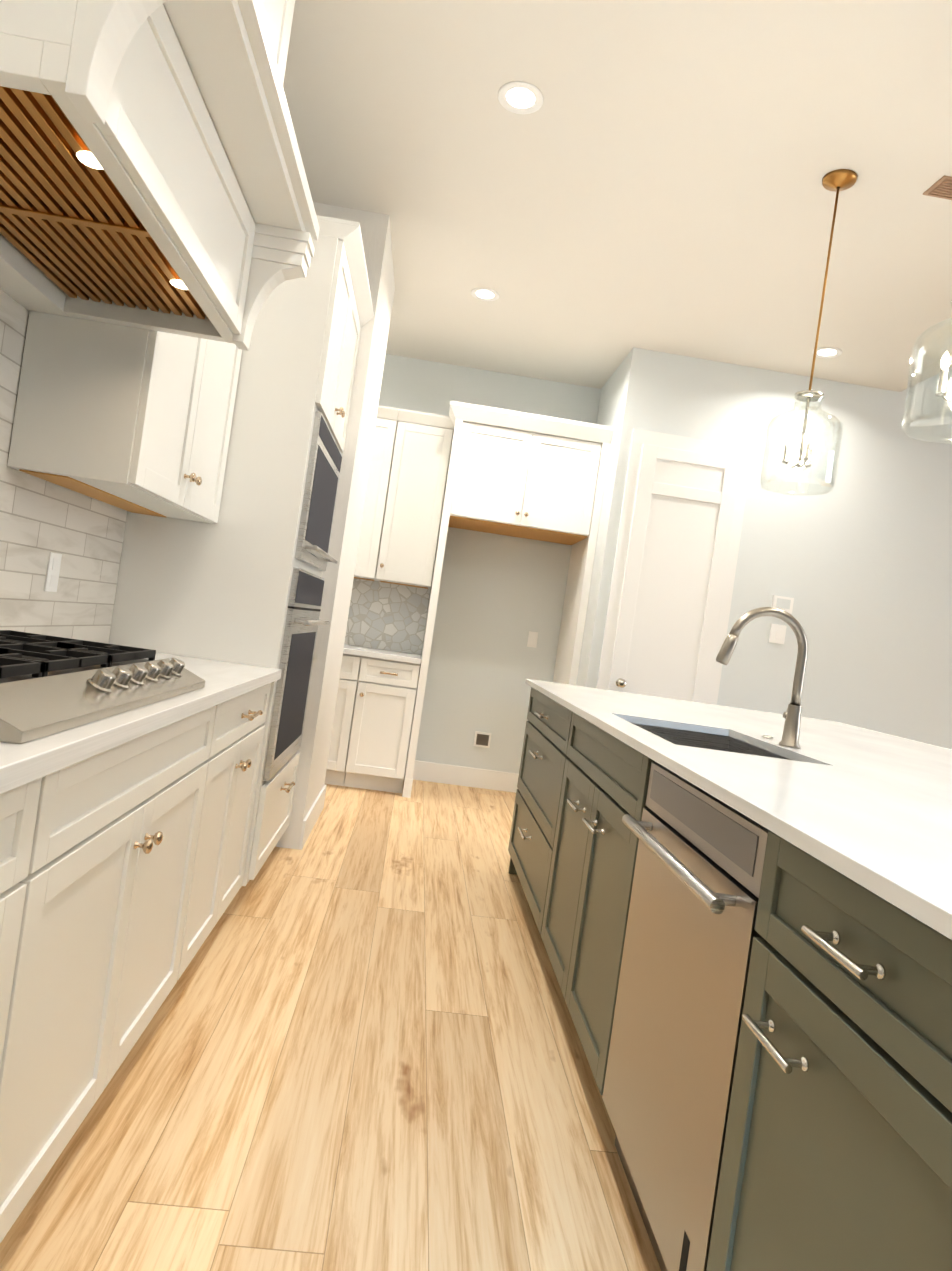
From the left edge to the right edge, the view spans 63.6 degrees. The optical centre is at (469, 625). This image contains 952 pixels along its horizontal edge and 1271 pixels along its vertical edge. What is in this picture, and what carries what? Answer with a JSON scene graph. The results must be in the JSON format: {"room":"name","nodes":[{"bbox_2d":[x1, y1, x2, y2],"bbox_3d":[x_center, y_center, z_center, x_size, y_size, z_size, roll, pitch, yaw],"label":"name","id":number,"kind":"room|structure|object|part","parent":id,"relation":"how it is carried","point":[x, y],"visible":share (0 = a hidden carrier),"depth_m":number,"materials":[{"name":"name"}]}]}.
{"room":"kitchen","nodes":[
{"label":"kitchen","id":0,"kind":"room"},
{"bbox_2d":[0,780,660,1270],"bbox_3d":[2.095,1.499,2.331,14.500,0.050,13.000,8,0,-4],"label":"floor","id":1,"kind":"structure","parent":0,"point":[358,1046],"depth_m":1.86,"materials":[{"name":"brown wood"}]},
{"bbox_2d":[0,778,41,1067],"bbox_3d":[-0.919,0.600,0.612,0.639,0.875,0.957,8,0,-4],"label":"base cabinet","id":2,"kind":"object","parent":1,"relation":"on","point":[18,809],"visible":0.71,"depth_m":1.07,"materials":[{"name":"white paint"}]},
{"bbox_2d":[0,652,281,794],"bbox_3d":[-0.910,0.141,1.456,0.622,0.036,2.645,8,0,-4],"label":"countertop","id":3,"kind":"structure","parent":2,"relation":"on","point":[27,762],"depth_m":1.35,"materials":[{"name":"white stone"}]},
{"bbox_2d":[0,630,204,743],"bbox_3d":[-0.896,0.084,1.492,0.515,0.081,0.900,8,0,-4],"label":"cooktop","id":4,"kind":"object","parent":3,"relation":"in","point":[50,685],"visible":1,"depth_m":1.41,"materials":[{"name":"silver metal"}]},
{"bbox_2d":[0,706,215,1242],"bbox_3d":[-0.983,0.593,1.560,0.632,0.875,0.938,8,0,-4],"label":"base cabinet","id":5,"kind":"object","parent":1,"relation":"on","point":[107,880],"visible":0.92,"depth_m":1.40,"materials":[{"name":"white paint"}]},
{"bbox_2d":[177,683,270,979],"bbox_3d":[-1.032,0.587,2.403,0.639,0.875,0.747,8,0,-4],"label":"base cabinet","id":6,"kind":"object","parent":1,"relation":"on","point":[233,761],"visible":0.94,"depth_m":2.35,"materials":[{"name":"white paint"}]},
{"bbox_2d":[109,215,373,885],"bbox_3d":[-0.939,-0.254,3.205,0.689,2.570,0.846,8,0,-4],"label":"tall cabinet","id":7,"kind":"object","parent":1,"relation":"on","point":[242,580],"visible":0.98,"depth_m":2.79,"materials":[{"name":"white paint"}]},
{"bbox_2d":[324,654,361,785],"bbox_3d":[-0.997,0.598,5.264,0.426,0.875,0.638,8,0,-4],"label":"base cabinet","id":8,"kind":"object","parent":1,"relation":"on","point":[342,722],"visible":0.15,"depth_m":5.00,"materials":[{"name":"white paint"}]},
{"bbox_2d":[344,656,419,793],"bbox_3d":[-0.593,0.656,5.290,0.388,0.875,0.638,8,0,-4],"label":"base cabinet","id":9,"kind":"object","parent":1,"relation":"on","point":[381,724],"visible":1,"depth_m":5.02,"materials":[{"name":"white paint"}]},
{"bbox_2d":[402,401,613,797],"bbox_3d":[0.211,-0.101,5.332,1.088,2.600,0.648,8,0,-4],"label":"enclosure","id":10,"kind":"object","parent":1,"relation":"on","point":[526,475],"visible":0.9,"depth_m":5.08,"materials":[{"name":"white paint"}]},
{"bbox_2d":[508,687,951,1270],"bbox_3d":[1.080,0.860,2.053,1.565,0.927,3.499,8,0,-4],"label":"kitchen island","id":11,"kind":"object","parent":1,"relation":"on","point":[838,1145],"visible":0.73,"depth_m":1.02,"materials":[{"name":"grey paint"}]},
{"bbox_2d":[602,762,768,1270],"bbox_3d":[0.634,0.805,1.508,0.636,0.908,0.603,8,0,-4],"label":"dishwasher","id":12,"kind":"object","parent":11,"relation":"in","point":[691,933],"visible":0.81,"depth_m":1.40,"materials":[{"name":"silver metal"}]},
{"bbox_2d":[525,679,951,939],"bbox_3d":[1.153,0.494,2.052,1.583,0.242,3.548,8,0,-4],"label":"island countertop","id":13,"kind":"structure","parent":11,"relation":"on","point":[870,810],"depth_m":1.57,"materials":[{"name":"white stone"}]},
{"bbox_2d":[716,607,807,748],"bbox_3d":[0.837,0.138,2.208,0.283,0.388,0.089,8,0,-4],"label":"faucet","id":14,"kind":"object","parent":13,"relation":"on","point":[792,725],"visible":1,"depth_m":2.18,"materials":[{"name":"silver metal"}]},
{"bbox_3d":[0.921,0.343,2.369,0.031,0.007,0.032,8,0,-4],"label":"faucet air gap button","id":15,"kind":"part","parent":13,"relation":"part of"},
{"bbox_3d":[-1.905,0.469,5.206,0.468,0.875,0.638,8,0,-4],"label":"base cabinet","id":16,"kind":"object","parent":1,"relation":"on","visible":0},
{"bbox_2d":[343,644,420,663],"bbox_3d":[-1.205,0.107,5.258,1.758,0.036,0.606,8,0,-4],"label":"countertop","id":17,"kind":"structure","parent":16,"relation":"on","point":[382,654],"depth_m":5.01,"materials":[{"name":"white stone"}]},
{"bbox_2d":[275,202,394,849],"bbox_3d":[-1.020,-0.506,4.025,0.805,3.050,0.800,8,0,-4],"label":"wall","id":18,"kind":"structure","parent":0,"point":[338,576],"depth_m":3.65,"materials":[{"name":"white paint"}]},
{"bbox_2d":[299,784,326,849],"bbox_3d":[-0.820,0.992,4.042,0.014,0.140,0.790,8,0,-4],"label":"baseboard","id":19,"kind":"structure","parent":18,"relation":"attached to","point":[313,814],"depth_m":3.93,"materials":[{"name":"white wood"}]},
{"bbox_2d":[347,354,600,773],"bbox_3d":[0.995,-0.216,5.767,7.720,3.050,0.120,8,0,-4],"label":"wall","id":20,"kind":"structure","parent":0,"point":[500,597],"depth_m":5.65,"materials":[{"name":"white paint"}]},
{"bbox_2d":[354,405,398,580],"bbox_3d":[-0.788,-0.933,5.398,0.426,1.174,0.377,8,0,-4],"label":"wall cabinet","id":21,"kind":"object","parent":20,"relation":"attached to","point":[376,493],"visible":0.38,"depth_m":5.27,"materials":[{"name":"white paint"}]},
{"bbox_2d":[344,578,430,654],"bbox_3d":[-1.188,-0.154,5.566,1.758,0.487,0.008,8,0,-4],"label":"backsplash","id":22,"kind":"structure","parent":20,"relation":"attached to","point":[387,616],"depth_m":5.60,"materials":[{"name":"tile"}]},
{"bbox_2d":[375,408,453,588],"bbox_3d":[-0.384,-0.875,5.424,0.388,1.174,0.377,8,0,-4],"label":"wall cabinet","id":23,"kind":"object","parent":20,"relation":"attached to","point":[415,498],"visible":0.98,"depth_m":5.29,"materials":[{"name":"white paint"}]},
{"bbox_2d":[413,760,518,792],"bbox_3d":[0.043,1.118,5.649,0.934,0.140,0.013,8,0,-4],"label":"baseboard","id":24,"kind":"structure","parent":20,"relation":"attached to","point":[465,776],"depth_m":5.64,"materials":[{"name":"white wood"}]},
{"bbox_2d":[473,731,491,747],"bbox_3d":[0.094,0.837,5.651,0.120,0.110,0.012,8,0,-4],"label":"box","id":25,"kind":"object","parent":20,"relation":"attached to","point":[482,739],"visible":1,"depth_m":5.64,"materials":[{"name":"white plastic"}]},
{"bbox_2d":[527,631,537,647],"bbox_3d":[0.466,0.100,5.670,0.070,0.115,0.010,8,0,-4],"label":"outlet","id":26,"kind":"object","parent":20,"relation":"attached to","point":[532,639],"visible":1,"depth_m":5.67,"materials":[{"name":"white plastic"}]},
{"bbox_2d":[576,355,627,685],"bbox_3d":[0.845,-0.238,5.322,0.120,3.050,0.748,8,0,-4],"label":"wall","id":27,"kind":"structure","parent":0,"point":[610,401],"depth_m":5.06,"materials":[{"name":"white paint"}]},
{"bbox_2d":[283,0,951,391],"bbox_3d":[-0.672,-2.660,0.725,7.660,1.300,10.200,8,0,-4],"label":"ceiling","id":28,"kind":"structure","parent":0,"point":[649,174],"depth_m":3.07,"materials":[{"name":"white paint"}]},
{"bbox_2d":[471,288,498,300],"bbox_3d":[0.088,-1.885,4.366,0.164,0.006,0.164,8,0,-4],"label":"recessed light","id":29,"kind":"object","parent":28,"relation":"in","point":[484,294],"visible":1,"depth_m":4.37,"materials":[{"name":"white"}]},
{"bbox_2d":[498,81,542,113],"bbox_3d":[0.181,-1.875,2.728,0.164,0.006,0.164,8,0,-4],"label":"recessed light","id":30,"kind":"object","parent":28,"relation":"in","point":[518,97],"visible":1,"depth_m":2.73,"materials":[{"name":"white"}]},
{"bbox_2d":[759,169,857,495],"bbox_3d":[1.325,-1.111,2.921,0.270,1.194,0.270,8,0,-4],"label":"pendant light","id":31,"kind":"object","parent":28,"relation":"hanging from","point":[838,180],"visible":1,"depth_m":2.92,"materials":[{"name":"clear glass"}]},
{"bbox_2d":[812,347,841,357],"bbox_3d":[2.094,-1.600,4.494,0.164,0.006,0.164,8,0,-4],"label":"recessed light","id":32,"kind":"object","parent":28,"relation":"in","point":[827,352],"visible":0.96,"depth_m":4.49,"materials":[{"name":"white"}]},
{"bbox_2d":[901,301,951,443],"bbox_3d":[1.381,-1.105,2.038,0.270,1.194,0.270,8,0,-4],"label":"pendant light","id":33,"kind":"object","parent":28,"relation":"hanging from","point":[943,373],"visible":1,"depth_m":2.06,"materials":[{"name":"clear glass"}]},
{"bbox_2d":[923,175,951,199],"bbox_3d":[1.892,-1.629,2.888,0.310,0.012,0.120,8,0,-4],"label":"ceiling vent","id":34,"kind":"object","parent":28,"relation":"in","point":[941,187],"visible":1,"depth_m":2.89,"materials":[{"name":"brown wood"}]},
{"bbox_2d":[581,347,951,748],"bbox_3d":[5.103,0.068,5.156,8.600,3.640,0.120,8,0,-4],"label":"wall","id":35,"kind":"structure","parent":0,"point":[856,563],"depth_m":4.92,"materials":[{"name":"white paint"}]},
{"bbox_2d":[596,428,752,704],"bbox_3d":[1.234,0.073,4.841,0.775,2.540,0.022,8,0,-4],"label":"door frame","id":36,"kind":"structure","parent":35,"relation":"attached to","point":[640,437],"depth_m":4.83,"materials":[{"name":"white wood"}]},
{"bbox_2d":[608,444,740,703],"bbox_3d":[1.231,0.112,4.799,0.635,2.438,0.098,8,0,-4],"label":"pantry door","id":37,"kind":"structure","parent":35,"relation":"in","point":[674,575],"depth_m":4.83,"materials":[{"name":"white wood"}]},
{"bbox_2d":[769,624,786,643],"bbox_3d":[1.965,0.051,4.892,0.100,0.120,0.012,8,0,-4],"label":"switch plate","id":38,"kind":"object","parent":35,"relation":"attached to","point":[777,633],"visible":1,"depth_m":4.89,"materials":[{"name":"white plastic"}]},
{"bbox_2d":[771,595,793,613],"bbox_3d":[1.992,-0.137,4.886,0.130,0.100,0.024,8,0,-4],"label":"thermostat","id":39,"kind":"object","parent":35,"relation":"attached to","point":[783,603],"visible":0.88,"depth_m":4.87,"materials":[{"name":"white plastic"}]},
{"bbox_3d":[-1.223,-0.539,1.857,0.120,3.050,3.500,8,0,-4],"label":"wall","id":40,"kind":"structure","parent":0,"visible":0},
{"bbox_2d":[0,289,127,643],"bbox_3d":[-1.157,-0.360,1.437,0.008,0.888,2.650,8,0,-4],"label":"tile backsplash","id":41,"kind":"structure","parent":40,"relation":"attached to","point":[41,519],"depth_m":2.21,"materials":[{"name":"white tile"}]},
{"bbox_2d":[44,552,61,591],"bbox_3d":[-1.232,-0.158,2.270,0.006,0.115,0.070,8,0,-4],"label":"outlet","id":42,"kind":"object","parent":41,"relation":"attached to","point":[52,572],"visible":1,"depth_m":2.26,"materials":[{"name":"white plastic"}]},
{"bbox_2d":[7,311,241,523],"bbox_3d":[-0.938,-0.960,2.368,0.370,1.174,0.807,8,0,-4],"label":"upper cabinet","id":43,"kind":"object","parent":40,"relation":"attached to","point":[133,419],"visible":0.52,"depth_m":1.97,"materials":[{"name":"white paint"}]},
{"bbox_2d":[0,0,319,350],"bbox_3d":[-0.667,-1.363,1.491,0.698,1.260,0.992,8,0,-4],"label":"range hood","id":44,"kind":"object","parent":40,"relation":"attached to","point":[153,177],"visible":1,"depth_m":1.44,"materials":[{"name":"white paint"}]}
]}

